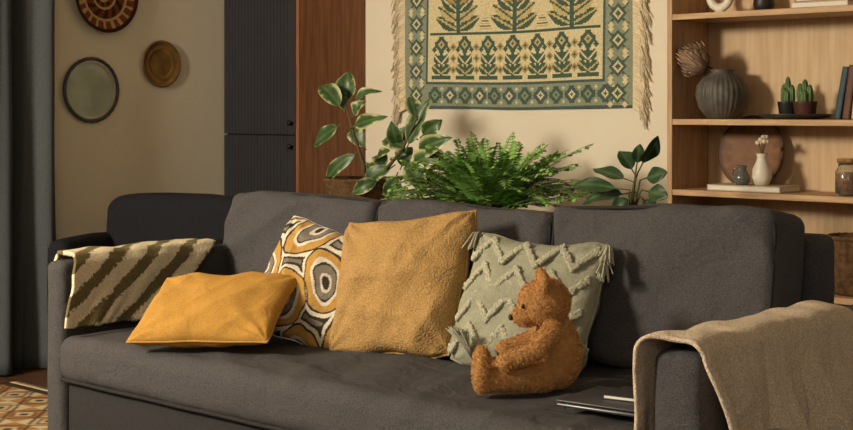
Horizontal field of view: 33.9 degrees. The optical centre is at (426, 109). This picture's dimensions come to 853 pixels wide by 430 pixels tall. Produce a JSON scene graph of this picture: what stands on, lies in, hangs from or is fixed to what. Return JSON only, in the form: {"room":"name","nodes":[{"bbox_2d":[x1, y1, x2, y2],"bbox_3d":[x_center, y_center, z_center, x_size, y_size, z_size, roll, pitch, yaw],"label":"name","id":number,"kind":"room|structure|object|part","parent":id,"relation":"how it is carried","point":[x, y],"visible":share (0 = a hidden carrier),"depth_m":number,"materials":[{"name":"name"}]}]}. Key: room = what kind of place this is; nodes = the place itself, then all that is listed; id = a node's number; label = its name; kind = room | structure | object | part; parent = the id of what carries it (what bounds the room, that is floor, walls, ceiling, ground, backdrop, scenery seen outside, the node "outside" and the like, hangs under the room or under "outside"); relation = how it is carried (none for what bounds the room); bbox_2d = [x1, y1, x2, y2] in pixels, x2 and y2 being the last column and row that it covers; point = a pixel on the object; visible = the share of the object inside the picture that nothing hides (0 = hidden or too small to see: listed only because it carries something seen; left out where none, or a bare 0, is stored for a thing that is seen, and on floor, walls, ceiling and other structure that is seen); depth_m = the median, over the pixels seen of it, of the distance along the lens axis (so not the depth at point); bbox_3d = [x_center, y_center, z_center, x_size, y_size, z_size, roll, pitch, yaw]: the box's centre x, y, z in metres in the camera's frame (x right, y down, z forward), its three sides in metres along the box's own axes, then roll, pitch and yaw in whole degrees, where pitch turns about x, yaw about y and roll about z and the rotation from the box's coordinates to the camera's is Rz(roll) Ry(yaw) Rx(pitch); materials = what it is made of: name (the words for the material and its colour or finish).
{"room":"living room","nodes":[
{"label":"living room","id":0,"kind":"room"},
{"bbox_2d":[0,367,47,387],"bbox_3d":[-0.611,1.150,2.628,6.473,0.100,6.820,0,0,42],"label":"floor","id":1,"kind":"structure","parent":0,"point":[35,376],"depth_m":5.78,"materials":[{"name":"brown wood"}]},
{"bbox_2d":[0,381,47,429],"bbox_3d":[-1.947,1.095,4.373,1.292,0.008,2.300,0,0,42],"label":"rug","id":2,"kind":"object","parent":1,"relation":"on","point":[23,406],"visible":0.37,"depth_m":5.15,"materials":[{"name":"fabric"}]},
{"bbox_2d":[47,192,232,294],"bbox_3d":[-1.136,0.729,5.794,0.744,0.745,0.633,0,0,17],"label":"armchair","id":3,"kind":"object","parent":1,"relation":"on","point":[154,216],"visible":0.12,"depth_m":5.96,"materials":[{"name":"fabric"}]},
{"bbox_3d":[-1.432,0.725,5.902,0.113,0.406,0.503,0,0,17],"label":"arm","id":4,"kind":"part","parent":3,"relation":"part of","materials":[{"name":"fabric"}]},
{"bbox_3d":[-1.071,0.631,6.001,0.641,0.548,0.197,0,0,17],"label":"backrest","id":5,"kind":"part","parent":3,"relation":"part of","materials":[{"name":"fabric"}]},
{"bbox_3d":[-0.831,0.725,5.714,0.110,0.408,0.501,0,0,17],"label":"arm","id":6,"kind":"part","parent":3,"relation":"part of","materials":[{"name":"fabric"}]},
{"bbox_2d":[224,0,364,196],"bbox_3d":[-0.653,-0.050,6.798,0.539,2.300,0.461,0,0,42],"label":"wardrobe","id":7,"kind":"object","parent":1,"relation":"on","point":[278,54],"visible":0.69,"depth_m":6.63,"materials":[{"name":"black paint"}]},
{"bbox_3d":[-0.790,-0.533,6.662,0.511,1.294,0.020,0,0,42],"label":"door","id":8,"kind":"part","parent":7,"relation":"part of","materials":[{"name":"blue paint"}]},
{"bbox_3d":[-0.790,0.581,6.662,0.511,0.918,0.020,0,0,42],"label":"door","id":9,"kind":"part","parent":7,"relation":"part of","materials":[{"name":"blue paint"}]},
{"bbox_3d":[-0.452,-0.050,6.634,0.021,2.300,0.434,0,0,42],"label":"panel","id":10,"kind":"part","parent":7,"relation":"part of","materials":[{"name":"red wood"}]},
{"bbox_2d":[47,191,852,429],"bbox_3d":[0.008,0.666,3.788,2.270,0.868,0.981,0,0,42],"label":"sofa","id":11,"kind":"object","parent":1,"relation":"on","point":[677,267],"visible":0.49,"depth_m":3.53,"materials":[{"name":"grey fabric"}]},
{"bbox_2d":[54,238,215,328],"bbox_3d":[-0.904,0.530,4.356,0.188,0.225,0.606,0,0,42],"label":"striped blanket","id":12,"kind":"object","parent":11,"relation":"on","point":[117,283],"visible":0.95,"depth_m":4.25,"materials":[{"name":"fabric"}]},
{"bbox_3d":[-0.800,0.746,4.512,0.100,0.600,0.932,0,0,42],"label":"arm","id":13,"kind":"part","parent":11,"relation":"part of","materials":[{"name":"grey fabric"}]},
{"bbox_2d":[126,271,296,347],"bbox_3d":[-0.590,0.554,3.903,0.434,0.195,0.260,0,0,18],"label":"throw pillow","id":14,"kind":"object","parent":11,"relation":"on","point":[196,309],"visible":1,"depth_m":3.83,"materials":[{"name":"fabric"}]},
{"bbox_2d":[221,191,385,274],"bbox_3d":[-0.370,0.470,4.475,0.674,0.415,0.274,0,0,42],"label":"cushion","id":15,"kind":"object","parent":11,"relation":"on","point":[255,222],"depth_m":4.47,"materials":[{"name":"grey fabric"}]},
{"bbox_2d":[265,216,343,347],"bbox_3d":[-0.301,0.504,3.987,0.440,0.388,0.216,0,0,23],"label":"throw pillow","id":16,"kind":"object","parent":11,"relation":"on","point":[310,252],"visible":0.42,"depth_m":3.92,"materials":[{"name":"fabric"}]},
{"bbox_2d":[60,326,633,429],"bbox_3d":[-0.043,0.728,3.757,2.080,0.168,0.868,0,0,42],"label":"seat cushion","id":17,"kind":"object","parent":11,"relation":"on","point":[279,383],"depth_m":3.54,"materials":[{"name":"grey fabric"}]},
{"bbox_2d":[329,210,477,358],"bbox_3d":[-0.081,0.472,3.815,0.434,0.405,0.233,0,0,32],"label":"throw pillow","id":18,"kind":"object","parent":11,"relation":"on","point":[400,285],"visible":0.9,"depth_m":3.74,"materials":[{"name":"fabric"}]},
{"bbox_2d":[377,200,552,276],"bbox_3d":[0.125,0.470,4.029,0.674,0.415,0.260,0,0,42],"label":"cushion","id":19,"kind":"object","parent":11,"relation":"on","point":[532,226],"depth_m":3.88,"materials":[{"name":"grey fabric"}]},
{"bbox_2d":[470,267,582,395],"bbox_3d":[0.236,0.515,3.288,0.266,0.288,0.225,0,0,2],"label":"teddy bear","id":20,"kind":"object","parent":11,"relation":"on","point":[547,357],"visible":1,"depth_m":3.23},
{"bbox_2d":[445,231,614,377],"bbox_3d":[0.261,0.493,3.561,0.454,0.338,0.268,0,0,33],"label":"throw pillow","id":21,"kind":"object","parent":11,"relation":"on","point":[502,265],"visible":0.7,"depth_m":3.56,"materials":[{"name":"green fabric"}]},
{"bbox_2d":[556,386,633,416],"bbox_3d":[0.443,0.639,3.055,0.260,0.016,0.190,0,0,36],"label":"laptop","id":22,"kind":"object","parent":11,"relation":"on","point":[591,399],"visible":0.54,"depth_m":3.03,"materials":[{"name":"grey metal"}]},
{"bbox_2d":[603,386,633,402],"bbox_3d":[0.480,0.625,3.058,0.156,0.011,0.110,0,0,32],"label":"notebook","id":23,"kind":"object","parent":22,"relation":"on","point":[624,393],"visible":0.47,"depth_m":3.05,"materials":[{"name":"paper"}]},
{"bbox_2d":[553,204,805,368],"bbox_3d":[0.617,0.455,3.580,0.673,0.447,0.268,0,0,42],"label":"cushion","id":24,"kind":"object","parent":11,"relation":"on","point":[677,267],"depth_m":3.45,"materials":[{"name":"grey fabric"}]},
{"bbox_2d":[633,300,852,429],"bbox_3d":[0.723,0.590,2.913,0.296,0.317,0.677,0,0,42],"label":"throw blanket","id":25,"kind":"object","parent":11,"relation":"on","point":[791,367],"visible":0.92,"depth_m":2.81,"materials":[{"name":"beige fabric"}]},
{"bbox_3d":[0.795,0.754,3.059,0.126,0.582,0.932,0,0,42],"label":"arm","id":26,"kind":"part","parent":11,"relation":"part of","materials":[{"name":"grey fabric"}]},
{"bbox_3d":[0.263,0.670,4.139,1.988,0.724,0.115,0,0,42],"label":"frame","id":27,"kind":"part","parent":11,"relation":"part of","materials":[{"name":"grey fabric"}]},
{"bbox_2d":[667,0,852,305],"bbox_3d":[1.417,0.025,5.037,1.118,2.150,0.272,0,0,42],"label":"bookcase","id":28,"kind":"object","parent":1,"relation":"on","point":[765,47],"visible":0.41,"depth_m":5.27,"materials":[{"name":"brown wood"}]},
{"bbox_3d":[1.012,0.025,5.406,0.022,2.150,0.272,0,0,42],"label":"panel","id":29,"kind":"part","parent":28,"relation":"part of","materials":[{"name":"brown wood"}]},
{"bbox_2d":[706,0,732,11],"bbox_3d":[1.110,-0.425,5.295,0.115,0.124,0.052,0,0,42],"label":"ring ornament","id":30,"kind":"object","parent":28,"relation":"on","point":[717,7],"visible":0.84,"depth_m":5.28,"materials":[{"name":"white ceramic"}]},
{"bbox_2d":[695,69,748,118],"bbox_3d":[1.116,-0.060,5.289,0.201,0.185,0.200,0,0,42],"label":"ribbed vase","id":31,"kind":"object","parent":28,"relation":"on","point":[721,93],"visible":1,"depth_m":5.22,"materials":[{"name":"grey ceramic"}]},
{"bbox_2d":[675,41,712,76],"bbox_3d":[1.023,-0.147,5.307,0.146,0.230,0.138,0,0,-33],"label":"dried protea","id":32,"kind":"object","parent":31,"relation":"in","point":[695,61],"visible":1,"depth_m":5.27,"materials":[{"name":"brown plant"}]},
{"bbox_2d":[707,183,800,192],"bbox_3d":[1.211,0.288,5.183,0.300,0.022,0.160,0,0,42],"label":"book","id":33,"kind":"object","parent":28,"relation":"on","point":[771,188],"visible":0.97,"depth_m":5.12,"materials":[{"name":"paper"}]},
{"bbox_2d":[732,165,749,184],"bbox_3d":[1.165,0.240,5.171,0.059,0.072,0.059,0,0,-3],"label":"ceramic jug","id":34,"kind":"object","parent":33,"relation":"on","point":[741,177],"visible":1,"depth_m":5.15,"materials":[{"name":"green ceramic"}]},
{"bbox_2d":[718,115,783,183],"bbox_3d":[1.230,0.157,5.307,0.277,0.273,0.055,0,0,45],"label":"wooden plate","id":35,"kind":"object","parent":33,"relation":"on","point":[737,146],"visible":0.73,"depth_m":5.33,"materials":[{"name":"brown wood"}]},
{"bbox_2d":[752,153,771,185],"bbox_3d":[1.232,0.218,5.143,0.072,0.117,0.072,0,0,42],"label":"bud vase","id":36,"kind":"object","parent":33,"relation":"on","point":[761,171],"visible":1,"depth_m":5.12,"materials":[{"name":"white ceramic"}]},
{"bbox_2d":[755,135,769,153],"bbox_3d":[1.235,0.158,5.141,0.045,0.133,0.056,0,0,-3],"label":"stem","id":37,"kind":"object","parent":36,"relation":"in","point":[763,139],"visible":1,"depth_m":5.13,"materials":[{"name":"white plant"}]},
{"bbox_3d":[1.413,-0.351,5.032,1.073,0.022,0.258,0,0,42],"label":"shelf","id":38,"kind":"part","parent":28,"relation":"part of","materials":[{"name":"brown wood"}]},
{"bbox_3d":[1.413,0.045,5.032,1.073,0.022,0.258,0,0,42],"label":"shelf","id":39,"kind":"part","parent":28,"relation":"part of","materials":[{"name":"brown wood"}]},
{"bbox_3d":[1.413,0.311,5.032,1.073,0.022,0.258,0,0,42],"label":"shelf","id":40,"kind":"part","parent":28,"relation":"part of","materials":[{"name":"brown wood"}]},
{"bbox_2d":[753,0,774,9],"bbox_3d":[1.263,-0.401,5.237,0.080,0.075,0.080,0,0,42],"label":"pot","id":41,"kind":"object","parent":28,"relation":"on","point":[758,4],"visible":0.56,"depth_m":5.21,"materials":[{"name":"black ceramic"}]},
{"bbox_2d":[758,114,832,118],"bbox_3d":[1.336,0.024,5.076,0.266,0.019,0.266,0,0,42],"label":"dish","id":42,"kind":"object","parent":28,"relation":"on","point":[770,116],"visible":0.87,"depth_m":4.98,"materials":[{"name":"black ceramic"}]},
{"bbox_2d":[777,77,794,113],"bbox_3d":[1.318,-0.048,5.105,0.078,0.149,0.078,0,0,42],"label":"potted cactus","id":43,"kind":"object","parent":42,"relation":"on","point":[785,106],"visible":0.84,"depth_m":5.08,"materials":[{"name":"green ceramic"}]},
{"bbox_2d":[777,101,793,113],"bbox_3d":[1.318,-0.002,5.105,0.078,0.057,0.078,0,0,42],"label":"pot","id":44,"kind":"object","parent":43,"relation":"on","point":[784,107],"depth_m":5.07,"materials":[{"name":"black ceramic"}]},
{"bbox_2d":[792,79,817,113],"bbox_3d":[1.359,-0.042,5.027,0.089,0.138,0.089,0,0,42],"label":"potted cactus","id":45,"kind":"object","parent":42,"relation":"on","point":[804,104],"visible":0.94,"depth_m":5.01,"materials":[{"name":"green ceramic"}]},
{"bbox_2d":[792,101,817,113],"bbox_3d":[1.359,-0.002,5.027,0.089,0.057,0.089,0,0,42],"label":"pot","id":46,"kind":"object","parent":45,"relation":"on","point":[800,107],"depth_m":4.99,"materials":[{"name":"orange ceramic"}]},
{"bbox_2d":[790,0,852,7],"bbox_3d":[1.437,-0.374,4.997,0.220,0.022,0.160,0,0,42],"label":"book","id":47,"kind":"object","parent":28,"relation":"on","point":[826,2],"visible":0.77,"depth_m":4.94,"materials":[{"name":"paper"}]},
{"bbox_2d":[795,0,824,1],"bbox_3d":[1.441,-0.399,4.994,0.200,0.026,0.150,0,0,42],"label":"book","id":48,"kind":"object","parent":47,"relation":"on","point":[795,0],"visible":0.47,"depth_m":4.98,"materials":[{"name":"paper"}]},
{"bbox_2d":[827,232,852,296],"bbox_3d":[1.521,0.544,4.934,0.214,0.210,0.214,0,0,42],"label":"basket","id":49,"kind":"object","parent":28,"relation":"on","point":[843,242],"visible":0.79,"depth_m":4.87,"materials":[{"name":"wicker"}]},
{"bbox_2d":[834,66,848,118],"bbox_3d":[1.506,-0.060,4.968,0.053,0.186,0.150,0,0,42],"label":"book","id":50,"kind":"object","parent":28,"relation":"on","point":[843,82],"visible":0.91,"depth_m":4.91,"materials":[{"name":"paper"}]},
{"bbox_3d":[1.413,0.661,5.032,1.073,0.022,0.258,0,0,42],"label":"shelf","id":51,"kind":"part","parent":28,"relation":"part of","materials":[{"name":"brown wood"}]},
{"bbox_2d":[835,158,852,195],"bbox_3d":[1.474,0.234,4.896,0.087,0.130,0.087,0,0,42],"label":"glass jar","id":52,"kind":"object","parent":28,"relation":"on","point":[844,172],"visible":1,"depth_m":4.86,"materials":[{"name":"glass"}]},
{"bbox_3d":[1.474,0.181,4.896,0.075,0.023,0.074,0,0,42],"label":"lid","id":53,"kind":"part","parent":52,"relation":"part of","materials":[{"name":"brown wood"}]},
{"bbox_2d":[842,65,852,118],"bbox_3d":[1.527,-0.063,4.949,0.052,0.191,0.150,0,0,42],"label":"book","id":54,"kind":"object","parent":28,"relation":"on","point":[848,102],"visible":0.96,"depth_m":4.89,"materials":[{"name":"paper"}]},
{"bbox_3d":[0.238,0.875,5.332,1.680,0.450,0.380,0,0,42],"label":"bench","id":55,"kind":"object","parent":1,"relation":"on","visible":0},
{"bbox_2d":[313,71,451,199],"bbox_3d":[-0.154,0.244,5.662,0.772,0.813,0.304,0,0,42],"label":"rubber plant","id":56,"kind":"object","parent":55,"relation":"on","point":[373,184],"visible":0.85,"depth_m":5.62,"materials":[{"name":"green plant"}]},
{"bbox_2d":[323,176,388,199],"bbox_3d":[-0.274,0.464,5.771,0.304,0.372,0.304,0,0,42],"label":"basket","id":57,"kind":"object","parent":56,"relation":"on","point":[356,186],"depth_m":5.64,"materials":[{"name":"wicker"}]},
{"bbox_3d":[-0.160,0.163,5.630,0.409,0.370,0.073,0,0,42],"label":"stem","id":58,"kind":"part","parent":56,"relation":"part of","materials":[{"name":"green plant"}]},
{"bbox_2d":[382,132,593,212],"bbox_3d":[0.241,0.365,5.324,0.856,0.569,0.843,0,0,1],"label":"potted fern","id":59,"kind":"object","parent":55,"relation":"on","point":[472,179],"visible":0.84,"depth_m":5.19,"materials":[{"name":"green plant"}]},
{"bbox_2d":[571,136,667,205],"bbox_3d":[0.700,0.367,4.843,0.395,0.566,0.233,0,0,42],"label":"potted plant","id":60,"kind":"object","parent":55,"relation":"on","point":[602,189],"visible":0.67,"depth_m":4.80,"materials":[{"name":"green plant"}]},
{"bbox_3d":[0.720,0.304,4.810,0.130,0.254,0.098,0,0,31],"label":"stem","id":61,"kind":"part","parent":60,"relation":"part of","materials":[{"name":"green plant"}]},
{"bbox_2d":[54,0,226,240],"bbox_3d":[-3.000,-0.200,4.723,0.120,2.600,6.699,0,0,42],"label":"wall","id":62,"kind":"structure","parent":0,"point":[169,139],"depth_m":6.48,"materials":[{"name":"beige paint"}]},
{"bbox_2d":[62,57,119,122],"bbox_3d":[-1.500,-0.090,6.266,0.017,0.298,0.297,0,0,42],"label":"wall plate","id":63,"kind":"object","parent":62,"relation":"attached to","point":[90,89],"visible":1,"depth_m":6.26,"materials":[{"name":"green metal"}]},
{"bbox_2d":[76,0,137,32],"bbox_3d":[-1.447,-0.515,6.310,0.036,0.334,0.334,0,0,42],"label":"wall plate","id":64,"kind":"object","parent":62,"relation":"attached to","point":[108,16],"visible":1,"depth_m":6.32,"materials":[{"name":"woven straw"}]},
{"bbox_2d":[143,40,180,86],"bbox_3d":[-1.242,-0.215,6.551,0.016,0.220,0.220,0,0,42],"label":"wall plate","id":65,"kind":"object","parent":62,"relation":"attached to","point":[161,59],"visible":1,"depth_m":6.55,"materials":[{"name":"gold metal"}]},
{"bbox_3d":[-2.339,-1.340,5.258,0.133,0.023,2.280,0,0,42],"label":"curtain rod","id":66,"kind":"object","parent":62,"relation":"attached to","visible":0},
{"bbox_2d":[0,0,55,374],"bbox_3d":[-1.982,-0.115,5.567,0.139,2.410,1.210,0,0,42],"label":"curtain","id":67,"kind":"object","parent":66,"relation":"hanging from","point":[27,27],"visible":0.93,"depth_m":5.91,"materials":[{"name":"grey fabric"}]},
{"bbox_2d":[365,0,666,211],"bbox_3d":[1.645,-0.200,5.105,6.473,2.600,0.120,0,0,42],"label":"wall","id":68,"kind":"structure","parent":0,"point":[611,131],"depth_m":6.01,"materials":[{"name":"beige paint"}]},
{"bbox_2d":[390,0,651,129],"bbox_3d":[0.372,-0.297,6.163,1.452,0.752,0.032,0,0,42],"label":"tapestry","id":69,"kind":"object","parent":68,"relation":"attached to","point":[455,54],"visible":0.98,"depth_m":6.13,"materials":[{"name":"fabric"}]}
]}

